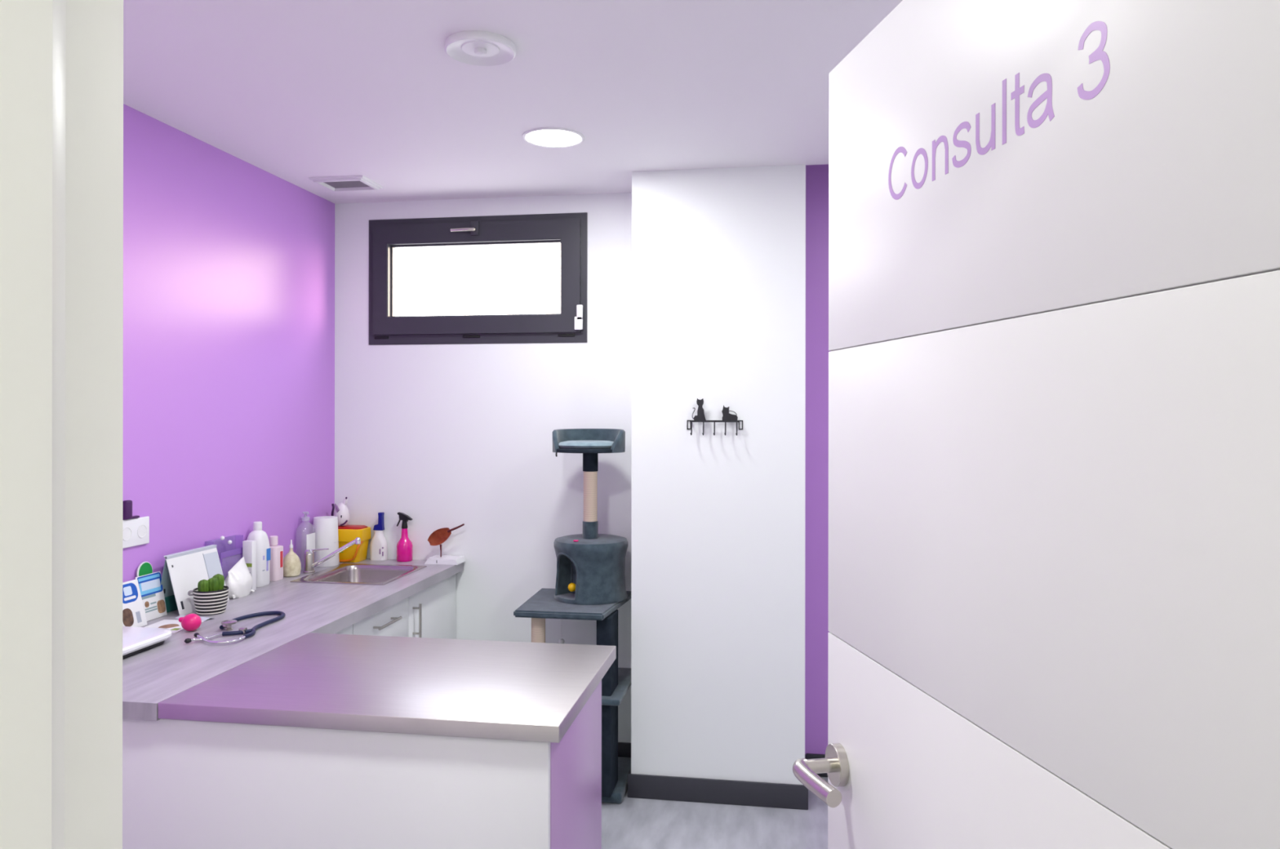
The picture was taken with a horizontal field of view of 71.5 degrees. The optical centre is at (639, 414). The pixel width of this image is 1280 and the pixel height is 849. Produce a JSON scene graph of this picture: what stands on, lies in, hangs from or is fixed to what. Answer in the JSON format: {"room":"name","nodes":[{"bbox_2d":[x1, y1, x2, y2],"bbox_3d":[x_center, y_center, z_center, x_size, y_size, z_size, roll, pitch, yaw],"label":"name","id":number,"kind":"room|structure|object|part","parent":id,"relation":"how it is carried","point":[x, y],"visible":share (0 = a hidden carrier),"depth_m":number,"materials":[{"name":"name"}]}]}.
{"room":"veterinary clinic","nodes":[
{"label":"veterinary clinic","id":0,"kind":"room"},
{"bbox_2d":[122,103,334,582],"bbox_3d":[-1.792,0.137,2.566,0.140,2.882,3.610,0,0,9],"label":"wall","id":1,"kind":"structure","parent":0,"point":[228,262],"depth_m":3.38,"materials":[{"name":"purple paint"}]},
{"bbox_2d":[122,515,149,548],"bbox_3d":[-1.660,0.387,2.919,0.011,0.092,0.120,0,0,9],"label":"wall socket","id":2,"kind":"object","parent":1,"relation":"attached to","point":[135,531],"visible":0.67,"depth_m":2.92,"materials":[{"name":"white plastic"}]},
{"bbox_2d":[122,500,139,519],"bbox_3d":[-1.658,0.310,2.899,0.020,0.062,0.067,0,0,9],"label":"charger","id":3,"kind":"object","parent":2,"relation":"on","point":[126,504],"visible":0.93,"depth_m":2.87,"materials":[{"name":"purple plastic"}]},
{"bbox_2d":[123,0,902,204],"bbox_3d":[-0.293,-1.227,1.469,3.440,0.450,5.310,0,0,9],"label":"ceiling","id":4,"kind":"structure","parent":0,"point":[295,91],"depth_m":2.71,"materials":[{"name":"white paint"}]},
{"bbox_2d":[308,174,382,191],"bbox_3d":[-1.269,-0.995,3.843,0.244,0.017,0.190,0,0,9],"label":"ceiling vent","id":5,"kind":"object","parent":4,"relation":"in","point":[345,183],"visible":1,"depth_m":3.83,"materials":[{"name":"white plastic"}]},
{"bbox_2d":[324,180,369,187],"bbox_3d":[-1.269,-1.001,3.843,0.180,0.005,0.140,0,0,9],"label":"vent grille","id":6,"kind":"object","parent":5,"relation":"attached to","point":[327,184],"depth_m":3.85,"materials":[{"name":"grey plastic"}]},
{"bbox_2d":[444,30,515,66],"bbox_3d":[-0.433,-0.990,2.414,0.192,0.026,0.192,0,0,9],"label":"ceiling speaker","id":7,"kind":"object","parent":4,"relation":"attached to","point":[474,47],"visible":1,"depth_m":2.40,"materials":[{"name":"white plastic"}]},
{"bbox_2d":[522,127,584,147],"bbox_3d":[-0.313,-0.999,3.215,0.224,0.007,0.224,0,0,9],"label":"recessed light","id":8,"kind":"object","parent":4,"relation":"in","point":[549,137],"visible":1,"depth_m":3.20,"materials":[{"name":"white plastic"}]},
{"bbox_2d":[334,164,830,754],"bbox_3d":[0.112,0.080,4.042,3.160,3.000,0.100,0,0,9],"label":"wall","id":9,"kind":"structure","parent":0,"point":[438,436],"depth_m":4.10,"materials":[{"name":"white paint"}]},
{"bbox_2d":[368,212,587,345],"bbox_3d":[-0.761,-0.624,4.135,1.056,0.591,0.138,0,0,9],"label":"window","id":10,"kind":"structure","parent":9,"relation":"in","point":[570,229],"depth_m":4.11,"materials":[{"name":"grey"}]},
{"bbox_3d":[-0.813,-0.849,4.091,0.115,0.016,0.036,0,0,9],"label":"lever","id":11,"kind":"part","parent":10,"relation":"part of","materials":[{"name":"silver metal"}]},
{"bbox_3d":[-0.763,-0.859,4.103,0.040,0.065,0.008,0,0,9],"label":"handle","id":12,"kind":"part","parent":10,"relation":"part of","materials":[{"name":"grey metal"}]},
{"bbox_2d":[617,742,631,757],"bbox_3d":[-0.427,1.531,4.070,0.867,0.096,0.013,0,0,9],"label":"baseboard","id":13,"kind":"structure","parent":9,"relation":"attached to","point":[624,748],"depth_m":4.01,"materials":[{"name":"grey"}]},
{"bbox_2d":[805,753,827,777],"bbox_3d":[1.194,1.534,3.814,0.947,0.096,0.013,0,0,9],"label":"baseboard","id":14,"kind":"structure","parent":9,"relation":"attached to","point":[809,756],"depth_m":3.88,"materials":[{"name":"grey"}]},
{"bbox_2d":[601,777,827,848],"bbox_3d":[-0.297,1.630,1.469,3.440,0.100,5.310,0,0,9],"label":"floor","id":15,"kind":"structure","parent":0,"point":[633,823],"depth_m":3.41,"materials":[{"name":"grey tile"}]},
{"bbox_2d":[333,625,352,635],"bbox_3d":[-1.348,1.152,2.978,0.608,0.852,0.424,0,0,9],"label":"base cabinet","id":16,"kind":"object","parent":15,"relation":"on","point":[348,630],"visible":0.02,"depth_m":3.10,"materials":[{"name":"white laminate"}]},
{"bbox_2d":[122,632,616,848],"bbox_3d":[-0.924,1.131,2.413,1.620,0.896,0.685,0,0,9],"label":"exam table","id":17,"kind":"object","parent":15,"relation":"on","point":[313,740],"visible":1,"depth_m":2.08,"materials":[{"name":"white laminate"}]},
{"bbox_3d":[-0.988,1.153,2.103,1.591,0.852,0.018,0,0,9],"label":"panel","id":18,"kind":"part","parent":17,"relation":"part of","materials":[{"name":"white laminate"}]},
{"bbox_3d":[-0.164,1.151,2.269,0.018,0.857,0.568,0,0,9],"label":"panel","id":19,"kind":"part","parent":17,"relation":"part of","materials":[{"name":"purple laminate"}]},
{"bbox_2d":[352,597,408,636],"bbox_3d":[-1.259,1.152,3.421,0.646,0.852,0.476,0,0,9],"label":"base cabinet","id":20,"kind":"object","parent":15,"relation":"on","point":[393,620],"visible":0.18,"depth_m":3.41,"materials":[{"name":"white laminate"}]},
{"bbox_3d":[-0.959,0.792,3.371,0.038,0.011,0.186,0,0,9],"label":"handle","id":21,"kind":"part","parent":20,"relation":"part of","materials":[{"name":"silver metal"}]},
{"bbox_2d":[408,573,456,639],"bbox_3d":[-1.180,1.152,3.922,0.646,0.852,0.534,0,0,9],"label":"base cabinet","id":22,"kind":"object","parent":15,"relation":"on","point":[432,611],"visible":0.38,"depth_m":3.89,"materials":[{"name":"white laminate"}]},
{"bbox_2d":[122,558,463,721],"bbox_3d":[-1.300,0.704,3.169,0.644,0.042,2.063,0,0,9],"label":"countertop","id":23,"kind":"structure","parent":22,"relation":"on","point":[151,677],"depth_m":2.88,"materials":[{"name":"grey laminate"}]},
{"bbox_2d":[122,578,146,626],"bbox_3d":[-1.622,0.608,2.822,0.039,0.148,0.116,0,0,9],"label":"leaflet","id":24,"kind":"object","parent":23,"relation":"on","point":[133,611],"visible":0.71,"depth_m":2.84,"materials":[{"name":"white paper"}]},
{"bbox_2d":[122,608,133,626],"bbox_3d":[-1.615,0.642,2.802,0.001,0.058,0.046,-14,-2,9],"label":"picture","id":25,"kind":"object","parent":24,"relation":"attached to","point":[127,616],"depth_m":2.80},
{"bbox_2d":[136,561,152,577],"bbox_3d":[-1.648,0.587,2.959,0.005,0.190,0.072,-1,0,9],"label":"leaflet","id":26,"kind":"object","parent":23,"relation":"on","point":[145,567],"visible":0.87,"depth_m":2.96,"materials":[{"name":"green paper"}]},
{"bbox_2d":[122,626,172,659],"bbox_3d":[-1.578,0.664,2.481,0.310,0.037,0.468,0,0,9],"label":"scale","id":27,"kind":"object","parent":23,"relation":"on","point":[135,640],"visible":0.31,"depth_m":2.58,"materials":[{"name":"white plastic"}]},
{"bbox_2d":[135,571,167,621],"bbox_3d":[-1.629,0.608,2.963,0.029,0.148,0.118,0,0,9],"label":"leaflet","id":28,"kind":"object","parent":23,"relation":"on","point":[151,589],"visible":0.84,"depth_m":2.97,"materials":[{"name":"white paper"}]},
{"bbox_2d":[144,601,149,607],"bbox_3d":[-1.628,0.628,2.935,0.001,0.020,0.020,-10,-2,9],"label":"picture","id":29,"kind":"object","parent":28,"relation":"attached to","point":[146,604],"depth_m":2.93},
{"bbox_2d":[137,573,160,595],"bbox_3d":[-1.634,0.568,2.964,0.010,0.054,0.100,0,0,9],"label":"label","id":30,"kind":"object","parent":28,"relation":"attached to","point":[149,584],"depth_m":2.96,"materials":[{"name":"blue paper"}]},
{"bbox_2d":[156,600,165,613],"bbox_3d":[-1.615,0.649,2.998,0.001,0.043,0.037,-10,-2,9],"label":"picture","id":31,"kind":"object","parent":28,"relation":"attached to","point":[161,603],"depth_m":3.00},
{"bbox_2d":[144,619,203,633],"bbox_3d":[-1.514,0.682,2.857,0.142,0.002,0.167,0,0,5],"label":"leaflet","id":32,"kind":"object","parent":23,"relation":"on","point":[174,625],"visible":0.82,"depth_m":2.86,"materials":[{"name":"white paper"}]},
{"bbox_2d":[158,623,179,628],"bbox_3d":[-1.516,0.681,2.854,0.051,0.001,0.061,0,0,43],"label":"picture","id":33,"kind":"object","parent":32,"relation":"on","point":[162,625],"depth_m":2.86},
{"bbox_2d":[178,613,201,631],"bbox_3d":[-1.413,0.656,2.800,0.058,0.054,0.058,0,0,28],"label":"bulb","id":34,"kind":"object","parent":23,"relation":"on","point":[190,622],"visible":1,"depth_m":2.78,"materials":[{"name":"pink rubber"}]},
{"bbox_2d":[174,615,214,621],"bbox_3d":[-1.487,0.679,2.969,0.125,0.006,0.046,0,0,19],"label":"leaflet","id":35,"kind":"object","parent":23,"relation":"on","point":[203,619],"visible":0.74,"depth_m":2.96,"materials":[{"name":"white paper"}]},
{"bbox_2d":[160,544,229,615],"bbox_3d":[-1.578,0.581,3.139,0.098,0.203,0.270,0,0,9],"label":"desk calendar","id":36,"kind":"object","parent":23,"relation":"on","point":[182,573],"visible":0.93,"depth_m":3.08,"materials":[{"name":"white paper"}]},
{"bbox_2d":[203,551,225,584],"bbox_3d":[-1.546,0.565,3.229,0.033,0.121,0.077,0,0,9],"label":"page","id":37,"kind":"object","parent":36,"relation":"hanging from","point":[211,563],"depth_m":3.22,"materials":[{"name":"white paper"}]},
{"bbox_2d":[187,573,228,615],"bbox_3d":[-1.479,0.619,3.058,0.117,0.128,0.111,0,0,9],"label":"potted cactus","id":38,"kind":"object","parent":23,"relation":"on","point":[211,596],"visible":1,"depth_m":3.02,"materials":[{"name":"black ceramic"}]},
{"bbox_3d":[-1.491,0.587,3.038,0.035,0.043,0.035,0,0,-14],"label":"stem","id":39,"kind":"part","parent":38,"relation":"part of","materials":[{"name":"green plant"}]},
{"bbox_3d":[-1.470,0.586,3.059,0.037,0.046,0.037,0,0,31],"label":"stem","id":40,"kind":"part","parent":38,"relation":"part of","materials":[{"name":"green plant"}]},
{"bbox_3d":[-1.464,0.582,3.083,0.038,0.054,0.038,0,0,32],"label":"stem","id":41,"kind":"part","parent":38,"relation":"part of","materials":[{"name":"green plant"}]},
{"bbox_2d":[219,536,242,580],"bbox_3d":[-1.569,0.570,3.364,0.042,0.224,0.184,0,0,9],"label":"acrylic box","id":42,"kind":"object","parent":23,"relation":"on","point":[228,559],"visible":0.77,"depth_m":3.36,"materials":[{"name":"purple"}]},
{"bbox_2d":[184,610,285,644],"bbox_3d":[-1.261,0.669,2.827,0.161,0.028,0.406,0,0,5],"label":"stethoscope","id":43,"kind":"object","parent":23,"relation":"on","point":[225,624],"visible":1,"depth_m":2.76,"materials":[{"name":"blue rubber"}]},
{"bbox_2d":[224,556,254,599],"bbox_3d":[-1.509,0.613,3.337,0.079,0.141,0.135,0,0,9],"label":"bag","id":44,"kind":"object","parent":23,"relation":"on","point":[238,580],"visible":0.91,"depth_m":3.31,"materials":[{"name":"white plastic"}]},
{"bbox_2d":[242,540,256,590],"bbox_3d":[-1.512,0.586,3.439,0.040,0.192,0.028,0,0,9],"label":"carton","id":45,"kind":"object","parent":23,"relation":"on","point":[249,547],"visible":0.56,"depth_m":3.43,"materials":[{"name":"white cardboard"}]},
{"bbox_2d":[246,521,270,587],"bbox_3d":[-1.524,0.556,3.543,0.073,0.254,0.092,0,0,9],"label":"bottle","id":46,"kind":"object","parent":23,"relation":"on","point":[263,549],"visible":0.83,"depth_m":3.52,"materials":[{"name":"white plastic"}]},
{"bbox_2d":[269,535,283,581],"bbox_3d":[-1.510,0.592,3.662,0.063,0.180,0.064,0,0,9],"label":"bottle","id":47,"kind":"object","parent":23,"relation":"on","point":[276,562],"visible":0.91,"depth_m":3.64,"materials":[{"name":"white plastic"}]},
{"bbox_2d":[283,539,301,577],"bbox_3d":[-1.473,0.606,3.754,0.079,0.152,0.079,0,0,9],"label":"flask","id":48,"kind":"object","parent":23,"relation":"on","point":[291,562],"visible":0.95,"depth_m":3.73,"materials":[{"name":"beige plastic"}]},
{"bbox_2d":[301,511,315,551],"bbox_3d":[-1.474,0.556,3.918,0.061,0.253,0.098,0,0,9],"label":"pump bottle","id":49,"kind":"object","parent":23,"relation":"on","point":[310,538],"visible":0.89,"depth_m":3.90,"materials":[{"name":"clear plastic"}]},
{"bbox_2d":[312,515,339,567],"bbox_3d":[-1.423,0.575,4.023,0.119,0.216,0.119,0,0,9],"label":"paper roll","id":50,"kind":"object","parent":23,"relation":"on","point":[325,528],"visible":0.91,"depth_m":3.98,"materials":[{"name":"white paper"}]},
{"bbox_2d":[302,537,360,573],"bbox_3d":[-1.329,0.608,3.830,0.241,0.149,0.057,0,0,-3],"label":"tap","id":51,"kind":"object","parent":23,"relation":"on","point":[309,564],"visible":1,"depth_m":3.82,"materials":[{"name":"grey metal"}]},
{"bbox_3d":[-1.388,0.587,3.823,0.114,0.025,0.037,0,0,9],"label":"lever","id":52,"kind":"part","parent":51,"relation":"part of","materials":[{"name":"silver metal"}]},
{"bbox_2d":[337,524,371,562],"bbox_3d":[-1.358,0.602,4.142,0.178,0.162,0.139,0,0,9],"label":"bin","id":53,"kind":"object","parent":23,"relation":"on","point":[347,534],"visible":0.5,"depth_m":4.09,"materials":[{"name":"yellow plastic"}]},
{"bbox_2d":[331,496,349,526],"bbox_3d":[-1.395,0.452,4.139,0.088,0.138,0.065,0,0,9],"label":"figurine","id":54,"kind":"object","parent":53,"relation":"on","point":[340,511],"visible":0.91,"depth_m":4.12,"materials":[{"name":"white ceramic"}]},
{"bbox_3d":[-1.366,0.630,4.096,0.176,0.099,0.044,0,0,9],"label":"carry handle","id":55,"kind":"part","parent":53,"relation":"part of","materials":[{"name":"orange plastic"}]},
{"bbox_3d":[-1.358,0.531,4.144,0.155,0.020,0.099,0,0,9],"label":"lid","id":56,"kind":"part","parent":53,"relation":"part of","materials":[{"name":"red plastic"}]},
{"bbox_2d":[338,539,368,562],"bbox_3d":[-1.358,0.627,4.144,0.164,0.112,0.116,0,0,9],"label":"tub","id":57,"kind":"object","parent":53,"relation":"in","point":[355,553],"depth_m":4.09,"materials":[{"name":"yellow plastic"}]},
{"bbox_2d":[289,563,426,585],"bbox_3d":[-1.191,0.760,3.803,0.407,0.159,0.452,0,0,9],"label":"sink","id":58,"kind":"object","parent":23,"relation":"in","point":[344,573],"visible":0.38,"depth_m":3.98,"materials":[{"name":"silver metal"}]},
{"bbox_2d":[369,511,387,560],"bbox_3d":[-1.226,0.572,4.172,0.082,0.222,0.049,0,0,9],"label":"spray bottle","id":59,"kind":"object","parent":23,"relation":"on","point":[379,544],"visible":1,"depth_m":4.15,"materials":[{"name":"white plastic"}]},
{"bbox_2d":[396,511,413,561],"bbox_3d":[-1.099,0.570,4.142,0.076,0.226,0.073,0,0,9],"label":"spray bottle","id":60,"kind":"object","parent":23,"relation":"on","point":[404,546],"visible":1,"depth_m":4.12,"materials":[{"name":"pink plastic"}]},
{"bbox_2d":[424,524,465,564],"bbox_3d":[-0.893,0.592,4.088,0.177,0.182,0.109,0,0,9],"label":"model","id":61,"kind":"object","parent":23,"relation":"on","point":[437,537],"visible":1,"depth_m":4.09},
{"bbox_3d":[-0.917,0.629,4.090,0.010,0.058,0.010,0,0,9],"label":"stem","id":62,"kind":"part","parent":61,"relation":"part of","materials":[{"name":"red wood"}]},
{"bbox_3d":[-0.915,0.849,3.649,0.037,0.140,0.011,0,0,9],"label":"handle","id":63,"kind":"part","parent":22,"relation":"part of","materials":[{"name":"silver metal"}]},
{"bbox_2d":[513,428,631,804],"bbox_3d":[-0.264,0.821,3.767,0.446,1.516,0.490,0,0,9],"label":"cat tree","id":64,"kind":"object","parent":15,"relation":"on","point":[590,585],"visible":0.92,"depth_m":3.68,"materials":[{"name":"fabric"}]},
{"bbox_3d":[-0.415,1.175,3.629,0.058,0.719,0.058,0,0,9],"label":"sisal post","id":65,"kind":"part","parent":64,"relation":"part of","materials":[{"name":"fabric"}]},
{"bbox_2d":[558,440,613,448],"bbox_3d":[-0.220,0.129,3.790,0.270,0.030,0.256,0,0,9],"label":"cushion","id":66,"kind":"object","parent":64,"relation":"on","point":[562,444],"depth_m":3.70,"materials":[{"name":"fabric"}]},
{"bbox_3d":[-0.212,0.350,3.800,0.059,0.212,0.059,0,0,9],"label":"sisal post","id":67,"kind":"part","parent":64,"relation":"part of","materials":[{"name":"fabric"}]},
{"bbox_2d":[601,667,631,706],"bbox_3d":[-0.221,1.140,3.753,0.356,0.024,0.455,0,0,9],"label":"shelf","id":68,"kind":"object","parent":64,"relation":"attached to","point":[614,697],"depth_m":3.62,"materials":[{"name":"fabric"}]},
{"bbox_2d":[631,164,805,785],"bbox_3d":[0.340,0.289,3.783,0.706,2.582,0.340,0,0,9],"label":"wall pillar","id":69,"kind":"structure","parent":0,"point":[718,255],"depth_m":3.62,"materials":[{"name":"white paint"}]},
{"bbox_2d":[686,398,742,435],"bbox_3d":[0.301,0.010,3.593,0.228,0.151,0.047,0,0,9],"label":"hook rack","id":70,"kind":"object","parent":69,"relation":"attached to","point":[726,416],"visible":1,"depth_m":3.60,"materials":[{"name":"black metal"}]},
{"bbox_3d":[0.302,0.043,3.604,0.228,0.038,0.026,0,0,9],"label":"rail","id":71,"kind":"part","parent":70,"relation":"part of","materials":[{"name":"black metal"}]},
{"bbox_2d":[627,754,808,809],"bbox_3d":[0.336,1.532,3.770,0.732,0.096,0.339,0,0,9],"label":"baseboard","id":72,"kind":"structure","parent":69,"relation":"attached to","point":[775,795],"depth_m":3.60,"materials":[{"name":"grey plastic"}]},
{"bbox_3d":[-0.435,0.288,0.581,3.160,2.582,0.113,0,0,9],"label":"wall","id":73,"kind":"structure","parent":0,"visible":0},
{"bbox_2d":[0,0,123,848],"bbox_3d":[-0.392,0.534,0.577,0.048,2.090,0.137,0,0,9],"label":"door frame","id":74,"kind":"structure","parent":73,"relation":"attached to","point":[61,61],"depth_m":0.57,"materials":[{"name":"white wood"}]},
{"bbox_2d":[792,0,1279,848],"bbox_3d":[0.309,0.551,0.832,0.108,2.042,0.790,0,0,-10],"label":"door","id":75,"kind":"structure","parent":73,"relation":"in","point":[1054,225],"depth_m":0.73,"materials":[{"name":"white"}]},
{"bbox_3d":[0.235,0.464,1.126,0.061,0.022,0.111,0,0,-10],"label":"lever","id":76,"kind":"part","parent":75,"relation":"part of","materials":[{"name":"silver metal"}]},
{"bbox_3d":[0.260,0.464,1.176,0.012,0.054,0.054,0,0,-10],"label":"handle","id":77,"kind":"part","parent":75,"relation":"part of","materials":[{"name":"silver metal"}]}
]}

